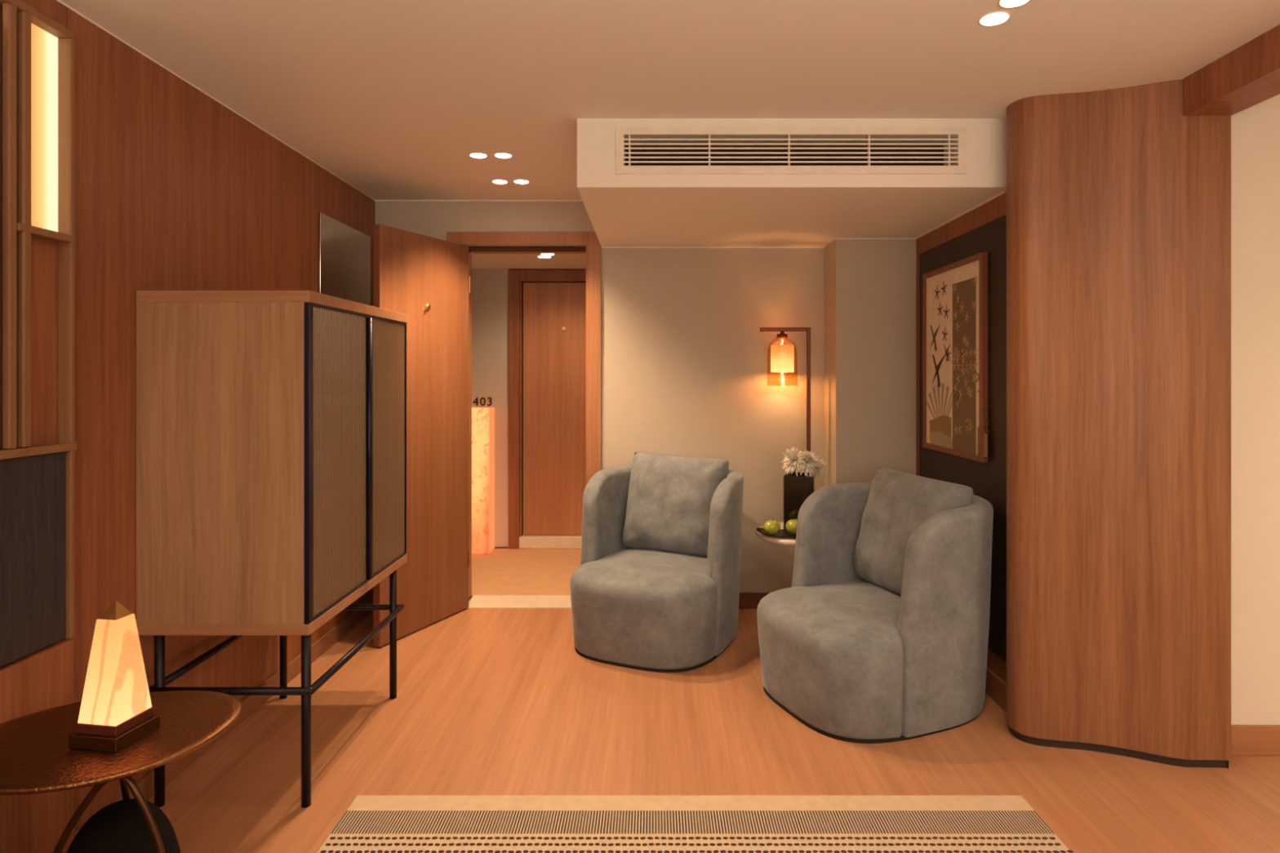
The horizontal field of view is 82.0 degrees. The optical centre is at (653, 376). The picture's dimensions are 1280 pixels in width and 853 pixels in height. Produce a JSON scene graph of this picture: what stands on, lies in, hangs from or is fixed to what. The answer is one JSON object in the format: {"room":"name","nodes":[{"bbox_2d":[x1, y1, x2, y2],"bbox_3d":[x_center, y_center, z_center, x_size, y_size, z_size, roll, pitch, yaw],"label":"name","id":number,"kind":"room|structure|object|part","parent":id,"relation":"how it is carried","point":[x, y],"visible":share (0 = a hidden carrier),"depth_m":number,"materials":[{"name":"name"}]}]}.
{"room":"hotel room","nodes":[
{"label":"hotel room","id":0,"kind":"room"},
{"bbox_2d":[0,0,375,831],"bbox_3d":[-1.780,0.170,0.870,0.200,2.460,7.140,0,0,0],"label":"wall","id":1,"kind":"structure","parent":0,"point":[175,189],"depth_m":2.40,"materials":[{"name":"brown wood"}]},
{"bbox_3d":[-1.690,0.170,-0.296,0.020,2.460,4.807,0,0,0],"label":"veneer panel","id":2,"kind":"part","parent":1,"relation":"part of","materials":[{"name":"brown wood"}]},
{"bbox_2d":[0,0,76,852],"bbox_3d":[-1.658,0.213,1.795,0.043,2.374,0.590,0,0,0],"label":"wall screen","id":3,"kind":"object","parent":1,"relation":"attached to","point":[37,66],"visible":0.98,"depth_m":1.96,"materials":[{"name":"brown wood"}]},
{"bbox_3d":[-1.665,0.473,1.782,0.029,0.524,0.565,0,0,0],"label":"inset panel","id":4,"kind":"part","parent":3,"relation":"part of","materials":[{"name":"black wood"}]},
{"bbox_3d":[-1.662,1.073,1.794,0.035,0.655,0.588,0,0,0],"label":"panel","id":5,"kind":"part","parent":3,"relation":"part of","materials":[{"name":"brown wood"}]},
{"bbox_3d":[-1.660,-0.963,1.794,0.039,0.022,0.588,0,0,0],"label":"rail","id":6,"kind":"part","parent":3,"relation":"part of","materials":[{"name":"brown wood"}]},
{"bbox_3d":[-1.658,0.199,1.795,0.043,0.022,0.590,0,0,0],"label":"rail","id":7,"kind":"part","parent":3,"relation":"part of","materials":[{"name":"brown wood"}]},
{"bbox_3d":[-1.678,-0.674,2.007,0.003,0.553,0.128,0,0,0],"label":"light panel","id":8,"kind":"part","parent":3,"relation":"part of","materials":[{"name":"yellow glass"}]},
{"bbox_3d":[-1.659,-0.387,1.994,0.040,0.021,0.185,0,0,0],"label":"rail","id":9,"kind":"part","parent":3,"relation":"part of","materials":[{"name":"brown wood"}]},
{"bbox_3d":[-1.660,-0.106,2.080,0.039,1.692,0.016,0,0,0],"label":"post","id":10,"kind":"part","parent":3,"relation":"part of","materials":[{"name":"brown wood"}]},
{"bbox_2d":[73,596,373,838],"bbox_3d":[-1.673,1.359,3.280,0.014,0.082,2.320,0,0,0],"label":"baseboard","id":11,"kind":"structure","parent":1,"relation":"attached to","point":[250,704],"depth_m":3.10,"materials":[{"name":"brown wood"}]},
{"bbox_2d":[55,0,582,201],"bbox_3d":[-0.998,-1.056,0.920,1.365,0.008,7.040,0,0,0],"label":"trim","id":12,"kind":"structure","parent":1,"relation":"attached to","point":[59,1],"depth_m":3.43,"materials":[{"name":"paint"}]},
{"bbox_2d":[319,212,370,305],"bbox_3d":[-1.675,-0.171,4.018,0.010,1.302,0.655,0,0,0],"label":"wall mirror","id":13,"kind":"object","parent":1,"relation":"attached to","point":[344,251],"visible":0.44,"depth_m":3.97,"materials":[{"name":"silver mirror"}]},
{"bbox_2d":[468,547,581,600],"bbox_3d":[-0.500,1.425,5.440,5.400,0.049,1.500,0,0,0],"label":"floor","id":14,"kind":"structure","parent":0,"point":[500,571],"depth_m":5.29,"materials":[{"name":"carpet"}]},
{"bbox_2d":[519,534,582,548],"bbox_3d":[-0.656,1.354,6.027,0.872,0.092,0.105,0,0,0],"label":"step","id":15,"kind":"structure","parent":14,"relation":"on","point":[525,541],"depth_m":5.97,"materials":[{"name":"beige stone"}]},
{"bbox_2d":[471,269,586,546],"bbox_3d":[-0.500,0.265,6.065,5.400,2.270,0.150,0,0,0],"label":"wall","id":16,"kind":"structure","parent":0,"point":[490,287],"depth_m":5.99,"materials":[{"name":"beige paint"}]},
{"bbox_2d":[472,397,492,405],"bbox_3d":[-1.392,0.207,5.986,0.153,0.069,0.008,0,0,0],"label":"room number","id":17,"kind":"object","parent":16,"relation":"attached to","point":[474,402],"visible":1,"depth_m":5.98,"materials":[{"name":"black metal"}]},
{"bbox_2d":[471,407,494,553],"bbox_3d":[-1.407,0.824,5.883,0.226,1.144,0.205,0,0,0],"label":"wall light","id":18,"kind":"object","parent":16,"relation":"attached to","point":[482,418],"visible":0.56,"depth_m":5.78,"materials":[{"name":"brown"}]},
{"bbox_2d":[494,546,508,548],"bbox_3d":[-1.237,1.395,5.988,0.114,0.010,0.004,0,0,0],"label":"baseboard","id":19,"kind":"structure","parent":16,"relation":"attached to","point":[495,547],"depth_m":5.99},
{"bbox_2d":[508,270,586,548],"bbox_3d":[-0.655,0.269,6.025,1.050,2.262,0.110,0,0,0],"label":"door frame","id":20,"kind":"structure","parent":16,"relation":"attached to","point":[517,278],"depth_m":5.97,"materials":[{"name":"brown wood"}]},
{"bbox_2d":[523,283,586,535],"bbox_3d":[-0.650,0.270,6.051,0.840,2.069,0.053,0,0,0],"label":"door","id":21,"kind":"structure","parent":16,"relation":"in","point":[554,314],"depth_m":6.04,"materials":[{"name":"brown wood"}]},
{"bbox_2d":[471,253,586,270],"bbox_3d":[-0.500,-0.895,5.440,5.400,0.050,1.500,0,0,0],"label":"ceiling","id":22,"kind":"structure","parent":0,"point":[479,261],"depth_m":5.63,"materials":[{"name":"paint"}]},
{"bbox_2d":[537,255,551,257],"bbox_3d":[-0.795,-0.868,5.360,0.106,0.004,0.106,0,0,0],"label":"recessed light","id":23,"kind":"object","parent":22,"relation":"in","point":[538,256],"visible":1,"depth_m":5.34,"materials":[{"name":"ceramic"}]},
{"bbox_2d":[540,253,555,255],"bbox_3d":[-0.755,-0.868,5.240,0.106,0.004,0.106,0,0,0],"label":"recessed light","id":24,"kind":"object","parent":22,"relation":"in","point":[540,254],"visible":0.58,"depth_m":5.24,"materials":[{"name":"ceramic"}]},
{"bbox_2d":[375,201,824,592],"bbox_3d":[-0.460,0.170,4.565,2.980,2.460,0.250,0,0,0],"label":"wall","id":25,"kind":"structure","parent":0,"point":[686,355],"depth_m":4.44,"materials":[{"name":"beige paint"}]},
{"bbox_2d":[373,224,471,647],"bbox_3d":[-1.270,0.305,4.111,0.062,2.170,0.724,0,0,24],"label":"door","id":26,"kind":"structure","parent":25,"relation":"in","point":[426,279],"depth_m":4.13,"materials":[{"name":"brown wood"}]},
{"bbox_2d":[446,231,600,599],"bbox_3d":[-0.779,0.267,4.556,0.927,2.267,0.268,0,0,0],"label":"door frame","id":27,"kind":"structure","parent":25,"relation":"attached to","point":[589,239],"depth_m":4.42,"materials":[{"name":"brown wood"}]},
{"bbox_2d":[738,592,769,608],"bbox_3d":[0.350,1.352,4.433,1.331,0.096,0.014,0,0,0],"label":"baseboard","id":28,"kind":"structure","parent":25,"relation":"attached to","point":[746,600],"depth_m":4.43,"materials":[{"name":"brown wood"}]},
{"bbox_2d":[601,191,1005,248],"bbox_3d":[0.835,-0.774,4.107,2.242,0.006,0.853,0,0,37],"label":"trim","id":29,"kind":"structure","parent":25,"relation":"attached to","point":[1002,193],"depth_m":4.15,"materials":[{"name":"paint"}]},
{"bbox_2d":[59,0,1279,199],"bbox_3d":[0.875,-1.090,0.995,5.650,0.060,7.390,0,0,0],"label":"ceiling","id":30,"kind":"structure","parent":0,"point":[393,99],"depth_m":2.46,"materials":[{"name":"paint"}]},
{"bbox_2d":[468,152,488,159],"bbox_3d":[-0.841,-1.058,3.533,0.090,0.004,0.090,0,0,0],"label":"recessed light","id":31,"kind":"object","parent":30,"relation":"in","point":[475,155],"visible":1,"depth_m":3.52,"materials":[{"name":"ceramic"}]},
{"bbox_2d":[491,179,508,184],"bbox_3d":[-0.837,-1.058,4.010,0.090,0.004,0.090,0,0,0],"label":"recessed light","id":32,"kind":"object","parent":30,"relation":"in","point":[495,181],"visible":1,"depth_m":4.00,"materials":[{"name":"ceramic"}]},
{"bbox_2d":[493,152,512,159],"bbox_3d":[-0.722,-1.058,3.533,0.090,0.004,0.090,0,0,0],"label":"recessed light","id":33,"kind":"object","parent":30,"relation":"in","point":[500,155],"visible":1,"depth_m":3.52,"materials":[{"name":"ceramic"}]},
{"bbox_2d":[513,179,529,184],"bbox_3d":[-0.720,-1.058,4.010,0.090,0.004,0.090,0,0,0],"label":"recessed light","id":34,"kind":"object","parent":30,"relation":"in","point":[516,181],"visible":1,"depth_m":4.00,"materials":[{"name":"ceramic"}]},
{"bbox_2d":[977,11,1011,26],"bbox_3d":[1.010,-1.058,2.182,0.090,0.004,0.090,0,0,0],"label":"recessed light","id":35,"kind":"object","parent":30,"relation":"in","point":[996,18],"visible":1,"depth_m":2.18,"materials":[{"name":"ceramic"}]},
{"bbox_2d":[997,0,1031,8],"bbox_3d":[1.018,-1.058,2.072,0.090,0.004,0.090,0,0,0],"label":"recessed light","id":36,"kind":"object","parent":30,"relation":"in","point":[1007,4],"visible":1,"depth_m":2.09,"materials":[{"name":"ceramic"}]},
{"bbox_2d":[1183,24,1279,115],"bbox_3d":[1.974,-0.994,0.011,0.173,0.132,5.221,0,0,0],"label":"beam","id":37,"kind":"structure","parent":30,"relation":"attached to","point":[1248,76],"depth_m":2.42,"materials":[{"name":"brown wood"}]},
{"bbox_2d":[147,608,1279,852],"bbox_3d":[0.875,1.425,0.870,5.650,0.050,7.140,0,0,0],"label":"floor","id":38,"kind":"structure","parent":0,"point":[488,701],"depth_m":2.70,"materials":[{"name":"brown wood"}]},
{"bbox_2d":[0,690,241,852],"bbox_3d":[-1.325,1.126,1.752,0.574,0.552,0.482,0,0,0],"label":"side table","id":39,"kind":"object","parent":38,"relation":"on","point":[36,757],"visible":0.8,"depth_m":1.69,"materials":[{"name":"brown metal"}]},
{"bbox_3d":[-1.335,1.157,1.679,0.210,0.488,0.016,0,0,-12],"label":"leg","id":40,"kind":"part","parent":39,"relation":"part of","materials":[{"name":"brown metal"}]},
{"bbox_2d":[68,600,159,751],"bbox_3d":[-1.268,0.690,1.735,0.124,0.322,0.124,0,0,9],"label":"table lamp","id":41,"kind":"object","parent":39,"relation":"on","point":[117,709],"visible":1,"depth_m":1.70,"materials":[{"name":"beige stone"}]},
{"bbox_3d":[-1.268,0.682,1.735,0.100,0.231,0.100,0,0,9],"label":"lamp shade","id":42,"kind":"part","parent":41,"relation":"part of","materials":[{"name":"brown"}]},
{"bbox_3d":[-1.299,1.157,1.812,0.016,0.489,0.264,0,0,-30],"label":"leg","id":43,"kind":"part","parent":39,"relation":"part of","materials":[{"name":"brown metal"}]},
{"bbox_3d":[-1.156,1.157,1.695,0.167,0.488,0.026,0,0,0],"label":"leg","id":44,"kind":"part","parent":39,"relation":"part of","materials":[{"name":"brown metal"}]},
{"bbox_2d":[66,798,180,852],"bbox_3d":[-1.305,1.225,1.800,0.270,0.350,0.270,0,0,0],"label":"pouf","id":45,"kind":"object","parent":38,"relation":"on","point":[119,826],"visible":0.91,"depth_m":1.76,"materials":[{"name":"leather"}]},
{"bbox_2d":[136,290,407,808],"bbox_3d":[-1.389,0.561,2.855,0.579,1.678,0.959,0,0,0],"label":"bar cabinet","id":46,"kind":"object","parent":38,"relation":"on","point":[271,425],"visible":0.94,"depth_m":2.39,"materials":[{"name":"brown wood"}]},
{"bbox_3d":[-1.612,1.121,2.402,0.030,0.559,0.030,0,0,0],"label":"leg","id":47,"kind":"part","parent":46,"relation":"part of","materials":[{"name":"black metal"}]},
{"bbox_3d":[-1.634,1.022,2.821,0.025,0.024,0.867,0,0,0],"label":"foot rail","id":48,"kind":"part","parent":46,"relation":"part of","materials":[{"name":"black metal"}]},
{"bbox_3d":[-1.406,0.282,2.398,0.544,1.045,0.022,0,0,0],"label":"panel","id":49,"kind":"part","parent":46,"relation":"part of","materials":[{"name":"brown wood"}]},
{"bbox_3d":[-1.374,1.022,2.388,0.520,0.024,0.025,0,0,0],"label":"foot rail","id":50,"kind":"part","parent":46,"relation":"part of","materials":[{"name":"black metal"}]},
{"bbox_3d":[-1.397,-0.259,2.860,0.562,0.038,0.949,0,0,0],"label":"panel","id":51,"kind":"part","parent":46,"relation":"part of","materials":[{"name":"brown wood"}]},
{"bbox_3d":[-1.397,0.823,2.860,0.562,0.036,0.949,0,0,0],"label":"panel","id":52,"kind":"part","parent":46,"relation":"part of","materials":[{"name":"brown wood"}]},
{"bbox_3d":[-1.612,1.121,3.205,0.030,0.559,0.030,0,0,0],"label":"leg","id":53,"kind":"part","parent":46,"relation":"part of","materials":[{"name":"black metal"}]},
{"bbox_3d":[-1.134,1.121,2.402,0.030,0.559,0.030,0,0,0],"label":"leg","id":54,"kind":"part","parent":46,"relation":"part of","materials":[{"name":"black metal"}]},
{"bbox_3d":[-1.114,1.022,2.388,0.025,0.025,0.025,0,0,0],"label":"rail corner","id":55,"kind":"part","parent":46,"relation":"part of","materials":[{"name":"black metal"}]},
{"bbox_3d":[-1.125,0.282,2.647,0.017,1.043,0.519,0,0,0],"label":"door","id":56,"kind":"part","parent":46,"relation":"part of","materials":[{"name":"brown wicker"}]},
{"bbox_3d":[-1.124,0.282,2.647,0.006,1.023,0.459,0,0,0],"label":"reeded pane","id":57,"kind":"part","parent":46,"relation":"part of","materials":[{"name":"brown glass"}]},
{"bbox_3d":[-1.114,1.022,2.821,0.025,0.024,0.867,0,0,0],"label":"foot rail","id":58,"kind":"part","parent":46,"relation":"part of","materials":[{"name":"black metal"}]},
{"bbox_3d":[-1.110,0.282,2.874,0.022,1.019,0.022,0,0,0],"label":"handle","id":59,"kind":"part","parent":46,"relation":"part of","materials":[{"name":"black metal"}]},
{"bbox_3d":[-1.374,1.022,3.255,0.520,0.024,0.025,0,0,0],"label":"foot rail","id":60,"kind":"part","parent":46,"relation":"part of","materials":[{"name":"black metal"}]},
{"bbox_3d":[-1.125,0.282,3.119,0.017,1.043,0.423,0,0,0],"label":"door","id":61,"kind":"part","parent":46,"relation":"part of","materials":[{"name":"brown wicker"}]},
{"bbox_3d":[-1.124,0.282,3.124,0.006,1.023,0.389,0,0,0],"label":"reeded pane","id":62,"kind":"part","parent":46,"relation":"part of","materials":[{"name":"brown glass"}]},
{"bbox_3d":[-1.134,1.121,3.205,0.030,0.559,0.030,0,0,0],"label":"leg","id":63,"kind":"part","parent":46,"relation":"part of","materials":[{"name":"black metal"}]},
{"bbox_2d":[466,595,571,608],"bbox_3d":[-0.776,1.408,4.565,0.737,0.024,0.250,0,0,0],"label":"threshold","id":64,"kind":"object","parent":38,"relation":"on","point":[477,601],"visible":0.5,"depth_m":4.55,"materials":[{"name":"beige stone"}]},
{"bbox_2d":[569,465,743,672],"bbox_3d":[0.031,0.962,3.949,0.842,0.877,0.941,0,0,25],"label":"armchair","id":65,"kind":"object","parent":38,"relation":"on","point":[646,610],"visible":0.9,"depth_m":3.64,"materials":[{"name":"fabric"}]},
{"bbox_3d":[0.019,1.178,3.922,0.792,0.420,0.882,0,0,25],"label":"seat","id":66,"kind":"part","parent":65,"relation":"part of","materials":[{"name":"fabric"}]},
{"bbox_3d":[0.027,1.393,3.940,0.760,0.014,0.868,0,0,25],"label":"plate","id":67,"kind":"part","parent":65,"relation":"part of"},
{"bbox_2d":[622,452,728,557],"bbox_3d":[0.118,0.718,4.138,0.604,0.546,0.276,0,0,24],"label":"cushion","id":68,"kind":"object","parent":65,"relation":"on","point":[669,497],"visible":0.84,"depth_m":4.05,"materials":[{"name":"fabric"}]},
{"bbox_2d":[316,795,1073,852],"bbox_3d":[0.121,1.393,1.697,2.212,0.014,1.494,0,0,0],"label":"rug","id":69,"kind":"object","parent":38,"relation":"on","point":[371,824],"visible":1,"depth_m":2.28,"materials":[{"name":"beige fabric"}]},
{"bbox_2d":[755,522,795,546],"bbox_3d":[0.800,1.109,3.880,0.520,0.582,0.520,0,0,0],"label":"round side table","id":70,"kind":"object","parent":38,"relation":"on","point":[785,541],"visible":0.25,"depth_m":3.71,"materials":[{"name":"beige stone"}]},
{"bbox_2d":[756,527,795,537],"bbox_3d":[0.722,0.796,3.765,0.390,0.038,0.172,0,0,0],"label":"tray","id":71,"kind":"object","parent":70,"relation":"on","point":[783,532],"visible":0.43,"depth_m":3.75,"materials":[{"name":"black metal"}]},
{"bbox_2d":[764,518,780,534],"bbox_3d":[0.602,0.764,3.742,0.083,0.079,0.083,0,0,-17],"label":"apple","id":72,"kind":"object","parent":71,"relation":"on","point":[772,526],"visible":0.99,"depth_m":3.71,"materials":[{"name":"green food"}]},
{"bbox_2d":[785,517,797,534],"bbox_3d":[0.716,0.762,3.740,0.088,0.084,0.088,0,0,21],"label":"apple","id":73,"kind":"object","parent":71,"relation":"on","point":[791,525],"visible":0.67,"depth_m":3.71,"materials":[{"name":"green food"}]},
{"bbox_2d":[783,471,814,528],"bbox_3d":[0.780,0.672,3.940,0.156,0.292,0.156,0,0,14],"label":"vase","id":74,"kind":"object","parent":70,"relation":"on","point":[797,489],"visible":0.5,"depth_m":3.87,"materials":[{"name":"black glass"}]},
{"bbox_2d":[781,446,808,475],"bbox_3d":[0.758,0.585,3.903,0.152,0.426,0.166,0,0,-35],"label":"chrysanthemum","id":75,"kind":"object","parent":74,"relation":"in","point":[792,456],"visible":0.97,"depth_m":3.88,"materials":[{"name":"white plant"}]},
{"bbox_2d":[794,448,817,476],"bbox_3d":[0.802,0.591,3.898,0.138,0.414,0.157,0,0,19],"label":"chrysanthemum","id":76,"kind":"object","parent":74,"relation":"in","point":[810,457],"visible":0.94,"depth_m":3.86,"materials":[{"name":"white plant"}]},
{"bbox_2d":[804,455,826,480],"bbox_3d":[0.847,0.610,3.917,0.142,0.378,0.149,0,0,0],"label":"chrysanthemum","id":77,"kind":"object","parent":74,"relation":"in","point":[820,463],"visible":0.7,"depth_m":3.89,"materials":[{"name":"white plant"}]},
{"bbox_2d":[760,327,810,472],"bbox_3d":[0.808,0.558,4.300,0.373,1.684,0.220,0,0,0],"label":"floor lamp","id":78,"kind":"object","parent":38,"relation":"on","point":[782,356],"visible":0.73,"depth_m":4.29,"materials":[{"name":"brown metal"}]},
{"bbox_3d":[0.752,-0.102,4.300,0.134,0.159,0.134,0,0,0],"label":"lamp shade","id":79,"kind":"part","parent":78,"relation":"part of","materials":[{"name":"beige"}]},
{"bbox_3d":[0.758,-0.272,4.300,0.272,0.024,0.022,0,0,0],"label":"arm","id":80,"kind":"part","parent":78,"relation":"part of","materials":[{"name":"brown metal"}]},
{"bbox_2d":[756,482,993,743],"bbox_3d":[0.964,0.962,3.237,0.941,0.877,0.842,0,0,-23],"label":"armchair","id":81,"kind":"object","parent":38,"relation":"on","point":[853,659],"visible":0.91,"depth_m":2.90,"materials":[{"name":"fabric"}]},
{"bbox_3d":[0.937,1.178,3.226,0.882,0.420,0.792,0,0,-23],"label":"seat","id":82,"kind":"part","parent":81,"relation":"part of","materials":[{"name":"fabric"}]},
{"bbox_3d":[0.955,1.393,3.234,0.868,0.014,0.760,0,0,-23],"label":"plate","id":83,"kind":"part","parent":81,"relation":"part of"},
{"bbox_2d":[853,467,973,595],"bbox_3d":[1.155,0.718,3.319,0.277,0.546,0.600,0,0,-21],"label":"cushion","id":84,"kind":"object","parent":81,"relation":"on","point":[898,502],"visible":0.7,"depth_m":3.28,"materials":[{"name":"fabric"}]},
{"bbox_2d":[577,118,1006,247],"bbox_3d":[0.584,-0.918,3.735,1.798,0.283,1.410,0,0,0],"label":"soffit","id":85,"kind":"structure","parent":0,"point":[623,210],"depth_m":3.12,"materials":[{"name":"paint"}]},
{"bbox_2d":[615,127,965,173],"bbox_3d":[0.564,-0.927,3.103,1.438,0.191,0.163,0,0,0],"label":"grille","id":86,"kind":"object","parent":85,"relation":"attached to","point":[788,159],"visible":0.98,"depth_m":3.03,"materials":[{"name":"metal"}]},
{"bbox_2d":[824,239,915,486],"bbox_3d":[1.365,0.170,4.423,0.670,2.460,0.534,0,0,0],"label":"wall pillar","id":87,"kind":"structure","parent":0,"point":[870,285],"depth_m":4.16,"materials":[{"name":"beige paint"}]},
{"bbox_2d":[915,191,1006,683],"bbox_3d":[1.583,0.170,3.588,0.200,2.460,1.136,0,0,0],"label":"wall","id":88,"kind":"structure","parent":0,"point":[996,208],"depth_m":3.62,"materials":[{"name":"brown wood"}]},
{"bbox_2d":[919,214,1006,662],"bbox_3d":[1.477,0.260,3.572,0.011,1.870,1.005,0,0,0],"label":"panel","id":89,"kind":"object","parent":88,"relation":"attached to","point":[988,481],"visible":0.49,"depth_m":3.19,"materials":[{"name":"brown wood"}]},
{"bbox_2d":[922,252,988,462],"bbox_3d":[1.456,-0.083,3.567,0.029,0.925,0.759,0,0,0],"label":"framed picture","id":90,"kind":"object","parent":89,"relation":"attached to","point":[955,422],"visible":1,"depth_m":3.52,"materials":[{"name":"beige paper"}]},
{"bbox_2d":[985,666,1006,711],"bbox_3d":[1.475,1.345,3.603,0.016,0.110,1.106,0,0,0],"label":"baseboard","id":91,"kind":"structure","parent":88,"relation":"attached to","point":[995,687],"depth_m":3.15,"materials":[{"name":"brown wood"}]},
{"bbox_2d":[1006,79,1231,760],"bbox_3d":[1.767,0.154,2.881,0.721,2.428,0.396,0,0,19],"label":"wall","id":92,"kind":"structure","parent":0,"point":[1118,200],"depth_m":2.71,"materials":[{"name":"brown wood"}]},
{"bbox_2d":[1008,725,1228,768],"bbox_3d":[1.771,1.384,2.885,0.705,0.032,0.386,0,0,19],"label":"baseboard","id":93,"kind":"structure","parent":92,"relation":"attached to","point":[1037,741],"depth_m":2.72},
{"bbox_2d":[1231,93,1279,724],"bbox_3d":[2.880,0.170,2.790,1.640,2.460,0.120,0,0,0],"label":"wall","id":94,"kind":"structure","parent":0,"point":[1255,130],"depth_m":2.73,"materials":[{"name":"beige paint"}]},
{"bbox_2d":[1231,724,1279,755],"bbox_3d":[2.830,1.346,2.722,1.540,0.108,0.016,0,0,0],"label":"baseboard","id":95,"kind":"structure","parent":94,"relation":"attached to","point":[1246,740],"depth_m":2.71,"materials":[{"name":"brown wood"}]}
]}

